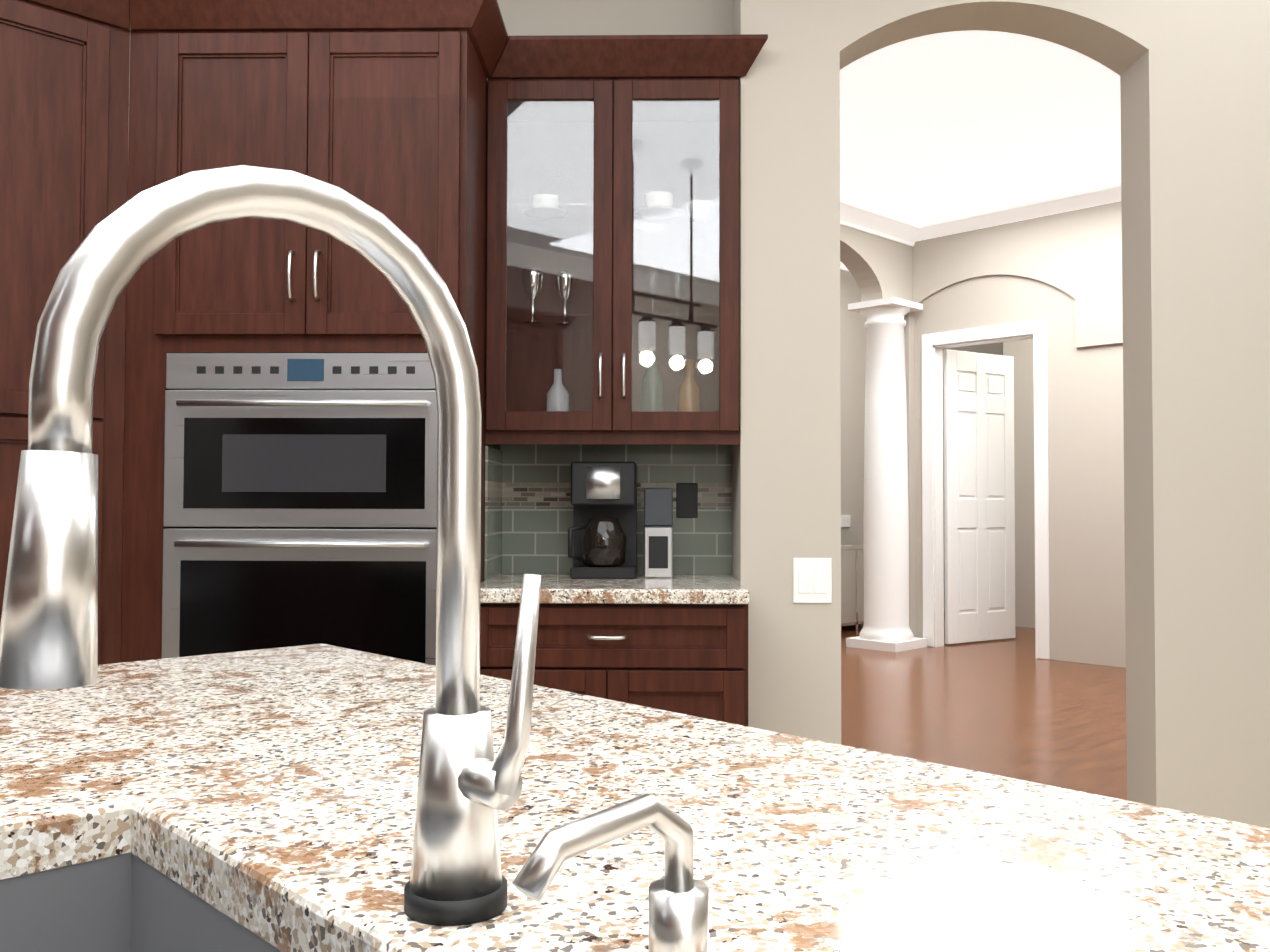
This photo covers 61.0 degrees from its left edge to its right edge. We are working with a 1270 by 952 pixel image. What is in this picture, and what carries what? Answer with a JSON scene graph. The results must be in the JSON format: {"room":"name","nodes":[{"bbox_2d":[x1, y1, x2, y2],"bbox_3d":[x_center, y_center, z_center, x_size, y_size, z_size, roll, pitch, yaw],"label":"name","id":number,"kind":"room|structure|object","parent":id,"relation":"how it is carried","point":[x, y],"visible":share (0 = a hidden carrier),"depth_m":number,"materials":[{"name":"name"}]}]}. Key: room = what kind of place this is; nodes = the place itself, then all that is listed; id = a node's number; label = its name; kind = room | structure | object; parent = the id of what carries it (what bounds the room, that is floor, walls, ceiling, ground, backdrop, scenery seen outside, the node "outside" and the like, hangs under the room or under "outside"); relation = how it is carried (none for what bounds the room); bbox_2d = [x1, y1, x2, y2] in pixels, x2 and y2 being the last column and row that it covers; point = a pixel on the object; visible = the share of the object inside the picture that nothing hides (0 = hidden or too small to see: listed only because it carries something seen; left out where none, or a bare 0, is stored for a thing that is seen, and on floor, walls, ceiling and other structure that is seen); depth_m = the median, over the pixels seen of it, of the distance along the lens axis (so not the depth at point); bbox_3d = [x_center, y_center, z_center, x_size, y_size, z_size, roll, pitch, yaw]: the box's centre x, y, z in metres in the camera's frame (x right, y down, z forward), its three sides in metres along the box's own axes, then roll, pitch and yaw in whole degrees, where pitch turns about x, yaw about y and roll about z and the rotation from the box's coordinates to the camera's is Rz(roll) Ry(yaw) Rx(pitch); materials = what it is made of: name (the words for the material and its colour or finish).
{"room":"kitchen","nodes":[
{"label":"kitchen","id":0,"kind":"room"},
{"bbox_2d":[120,30,130,662],"bbox_3d":[-2.801,-0.336,2.566,3.250,3.080,0.120,2,-2,-44],"label":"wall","id":1,"kind":"structure","parent":0,"point":[125,351],"depth_m":3.56,"materials":[{"name":"beige paint"}]},
{"bbox_2d":[840,224,915,636],"bbox_3d":[0.237,-0.381,7.011,5.790,3.420,0.200,2,-2,-44],"label":"wall","id":2,"kind":"structure","parent":0,"point":[878,267],"depth_m":8.73,"materials":[{"name":"beige paint"}]},
{"bbox_2d":[840,199,919,246],"bbox_3d":[0.302,-2.021,6.905,5.670,0.145,0.100,2,-2,-44],"label":"crown molding","id":3,"kind":"structure","parent":2,"relation":"attached to","point":[865,219],"depth_m":8.44,"materials":[{"name":"white"}]},
{"bbox_2d":[487,0,1269,827],"bbox_3d":[1.690,-0.470,3.494,6.660,3.420,0.530,0,-2,1],"label":"wall","id":4,"kind":"structure","parent":0,"point":[1195,140],"depth_m":3.24,"materials":[{"name":"beige paint"}]},
{"bbox_2d":[484,445,731,579],"bbox_3d":[-0.066,0.096,3.412,0.769,0.444,0.325,0,-2,1],"label":"tile backsplash","id":5,"kind":"structure","parent":4,"relation":"attached to","point":[528,514],"depth_m":3.57,"materials":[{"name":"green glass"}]},
{"bbox_2d":[485,34,767,444],"bbox_3d":[-0.026,-0.700,3.393,0.846,1.215,0.403,0,-2,1],"label":"upper cabinet","id":6,"kind":"object","parent":4,"relation":"attached to","point":[600,136],"visible":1,"depth_m":3.26,"materials":[{"name":"brown wood"}]},
{"bbox_2d":[522,268,543,323],"bbox_3d":[-0.329,-0.577,3.463,0.072,0.170,0.070,0,-2,1],"label":"wine glass","id":7,"kind":"object","parent":6,"relation":"in","point":[531,275],"depth_m":3.44,"materials":[{"name":"clear glass"}]},
{"bbox_2d":[524,194,567,219],"bbox_3d":[-0.287,-0.864,3.469,0.142,0.064,0.142,-1,-2,34],"label":"cup","id":8,"kind":"object","parent":6,"relation":"in","point":[538,201],"depth_m":3.44,"materials":[{"name":"white ceramic"}]},
{"bbox_2d":[546,369,568,410],"bbox_3d":[-0.248,-0.244,3.473,0.074,0.200,0.072,0,-2,1],"label":"bottle","id":9,"kind":"object","parent":6,"relation":"in","point":[559,388],"depth_m":3.45,"materials":[{"name":"white ceramic"}]},
{"bbox_2d":[554,270,575,325],"bbox_3d":[-0.227,-0.576,3.501,0.072,0.170,0.070,0,-2,1],"label":"wine glass","id":10,"kind":"object","parent":6,"relation":"in","point":[564,289],"depth_m":3.48,"materials":[{"name":"clear glass"}]},
{"bbox_2d":[641,346,663,411],"bbox_3d":[0.055,-0.279,3.448,0.074,0.270,0.072,0,-2,1],"label":"bottle","id":11,"kind":"object","parent":6,"relation":"in","point":[644,380],"depth_m":3.42,"materials":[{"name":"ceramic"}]},
{"bbox_2d":[642,268,669,323],"bbox_3d":[0.056,-0.577,3.456,0.072,0.170,0.070,0,-2,1],"label":"wine glass","id":12,"kind":"object","parent":6,"relation":"in","point":[657,268],"depth_m":3.47,"materials":[{"name":"clear glass"}]},
{"bbox_2d":[637,191,710,220],"bbox_3d":[0.127,-0.866,3.473,0.243,0.070,0.142,0,-2,-11],"label":"cup","id":13,"kind":"object","parent":6,"relation":"in","point":[662,196],"depth_m":3.44,"materials":[{"name":"white ceramic"}]},
{"bbox_2d":[670,271,686,326],"bbox_3d":[0.138,-0.575,3.504,0.072,0.170,0.070,0,-2,1],"label":"wine glass","id":14,"kind":"object","parent":6,"relation":"in","point":[671,271],"depth_m":3.50,"materials":[{"name":"clear glass"}]},
{"bbox_2d":[678,360,700,411],"bbox_3d":[0.176,-0.258,3.475,0.074,0.230,0.072,0,-2,1],"label":"bottle","id":15,"kind":"object","parent":6,"relation":"in","point":[688,363],"depth_m":3.45,"materials":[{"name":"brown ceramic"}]},
{"bbox_2d":[793,558,831,602],"bbox_3d":[0.531,0.313,3.225,0.115,0.135,0.008,0,-2,1],"label":"switch plate","id":16,"kind":"object","parent":4,"relation":"attached to","point":[812,580],"visible":1,"depth_m":3.22,"materials":[{"name":"white plastic"}]},
{"bbox_2d":[840,269,1002,610],"bbox_3d":[1.195,-0.307,9.683,8.880,3.420,0.120,2,-2,-44],"label":"wall","id":17,"kind":"structure","parent":0,"point":[852,354],"depth_m":10.50,"materials":[{"name":"beige paint"}]},
{"bbox_2d":[841,516,850,526],"bbox_3d":[2.023,0.438,10.366,0.150,0.110,0.020,2,-2,-44],"label":"switch","id":18,"kind":"object","parent":17,"relation":"attached to","point":[845,521],"visible":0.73,"depth_m":10.36,"materials":[{"name":"white plastic"}]},
{"bbox_2d":[840,30,1120,270],"bbox_3d":[1.355,-2.143,4.936,15.550,0.001,11.100,2,-2,-44],"label":"ceiling","id":19,"kind":"structure","parent":0,"point":[936,127],"depth_m":6.46,"materials":[{"name":"white paint"}]},
{"bbox_2d":[841,611,1126,799],"bbox_3d":[1.346,1.277,4.845,15.550,0.001,11.100,2,-2,-44],"label":"floor","id":20,"kind":"structure","parent":0,"point":[1014,708],"depth_m":6.01,"materials":[{"name":"brown wood"}]},
{"bbox_2d":[841,542,863,630],"bbox_3d":[1.887,1.022,9.949,1.200,0.780,0.388,2,-2,-44],"label":"console table","id":21,"kind":"object","parent":20,"relation":"on","point":[852,591],"visible":0.23,"depth_m":9.77,"materials":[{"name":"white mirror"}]},
{"bbox_2d":[846,297,926,651],"bbox_3d":[2.032,-0.010,8.733,0.460,2.780,0.460,2,-2,-44],"label":"column","id":22,"kind":"structure","parent":20,"relation":"on","point":[886,626],"depth_m":8.59,"materials":[{"name":"white"}]},
{"bbox_2d":[1003,339,1034,627],"bbox_3d":[3.952,-0.327,8.681,1.880,3.420,2.950,2,-2,-44],"label":"wall","id":23,"kind":"structure","parent":0,"point":[1020,352],"depth_m":10.17,"materials":[{"name":"beige paint"}]},
{"bbox_2d":[912,201,1125,667],"bbox_3d":[4.228,-0.372,6.934,0.150,3.420,5.850,2,-2,-44],"label":"wall","id":24,"kind":"structure","parent":0,"point":[1061,273],"depth_m":7.93,"materials":[{"name":"beige paint"}]},
{"bbox_2d":[943,349,1015,643],"bbox_3d":[2.900,0.172,9.053,0.830,2.413,0.036,1,-2,-32],"label":"open door","id":25,"kind":"structure","parent":24,"relation":"in","point":[979,522],"depth_m":9.02,"materials":[{"name":"white wood"}]},
{"bbox_2d":[921,319,1049,659],"bbox_3d":[2.755,0.104,8.454,0.142,2.540,1.060,2,-2,-44],"label":"door frame","id":26,"kind":"structure","parent":24,"relation":"attached to","point":[932,346],"depth_m":8.69,"materials":[{"name":"white wood"}]},
{"bbox_2d":[920,183,1120,240],"bbox_3d":[4.278,-2.014,6.792,0.100,0.145,5.520,2,-2,-44],"label":"crown molding","id":27,"kind":"structure","parent":24,"relation":"attached to","point":[1111,193],"depth_m":8.15,"materials":[{"name":"white"}]},
{"label":"floor","id":28,"kind":"structure","parent":0,"visible":0},
{"bbox_2d":[0,0,129,664],"bbox_3d":[-1.969,-0.058,2.772,1.055,2.540,0.721,2,-2,-44],"label":"pantry","id":29,"kind":"object","parent":28,"relation":"on","point":[64,96],"visible":0.5,"depth_m":2.83,"materials":[{"name":"brown wood"}]},
{"bbox_3d":[-0.164,0.721,0.568,1.043,0.875,2.120,2,-2,-44],"label":"kitchen island","id":30,"kind":"object","parent":28,"relation":"on","visible":0},
{"bbox_2d":[0,644,1269,951],"bbox_3d":[-0.135,0.264,0.600,1.085,0.040,2.210,2,-2,-44],"label":"island countertop","id":31,"kind":"structure","parent":30,"relation":"on","point":[270,796],"depth_m":0.78,"materials":[{"name":"stone"}]},
{"bbox_2d":[0,852,281,951],"bbox_3d":[-0.275,0.384,0.406,0.432,0.210,0.772,2,-2,-44],"label":"sink","id":32,"kind":"object","parent":31,"relation":"in","point":[128,902],"visible":1,"depth_m":0.79,"materials":[{"name":"silver metal"}]},
{"bbox_2d":[0,165,540,925],"bbox_3d":[-0.164,0.043,0.535,0.263,0.397,0.089,2,-2,-44],"label":"faucet","id":33,"kind":"object","parent":31,"relation":"on","point":[468,785],"visible":1,"depth_m":0.56,"materials":[{"name":"silver metal"}]},
{"bbox_2d":[512,793,708,951],"bbox_3d":[-0.006,0.192,0.476,0.117,0.097,0.044,2,-2,-44],"label":"soap dispenser","id":34,"kind":"object","parent":31,"relation":"on","point":[678,907],"visible":1,"depth_m":0.49,"materials":[{"name":"silver metal"}]},
{"label":"floor","id":35,"kind":"structure","parent":0,"visible":0},
{"bbox_2d":[121,0,507,662],"bbox_3d":[-0.883,-0.044,3.220,1.004,2.540,0.745,0,-2,1],"label":"tall cabinet","id":36,"kind":"object","parent":35,"relation":"on","point":[379,106],"visible":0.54,"depth_m":2.93,"materials":[{"name":"brown wood"}]},
{"bbox_2d":[161,353,437,665],"bbox_3d":[-0.888,0.237,3.131,0.764,1.129,0.549,0,-2,1],"label":"wall oven","id":37,"kind":"object","parent":36,"relation":"in","point":[300,500],"visible":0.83,"depth_m":2.90,"materials":[{"name":"silver metal"}]},
{"bbox_2d":[480,603,747,725],"bbox_3d":[-0.071,0.791,3.217,0.769,0.875,0.678,0,-2,1],"label":"base cabinet","id":38,"kind":"object","parent":35,"relation":"on","point":[690,659],"visible":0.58,"depth_m":2.93,"materials":[{"name":"brown wood"}]},
{"bbox_2d":[480,573,748,603],"bbox_3d":[-0.070,0.334,3.239,0.769,0.040,0.658,0,-2,1],"label":"countertop","id":39,"kind":"structure","parent":38,"relation":"on","point":[674,589],"depth_m":2.92,"materials":[{"name":"stone"}]},
{"bbox_2d":[568,461,636,578],"bbox_3d":[-0.100,0.138,3.395,0.208,0.360,0.218,0,-2,1],"label":"coffee maker","id":40,"kind":"object","parent":39,"relation":"on","point":[602,537],"visible":1,"depth_m":3.31,"materials":[{"name":"black plastic"}]},
{"bbox_2d":[644,488,672,577],"bbox_3d":[0.074,0.179,3.418,0.090,0.280,0.142,0,-2,1],"label":"coffee grinder","id":41,"kind":"object","parent":39,"relation":"on","point":[658,533],"visible":1,"depth_m":3.35,"materials":[{"name":"silver metal"}]}
]}

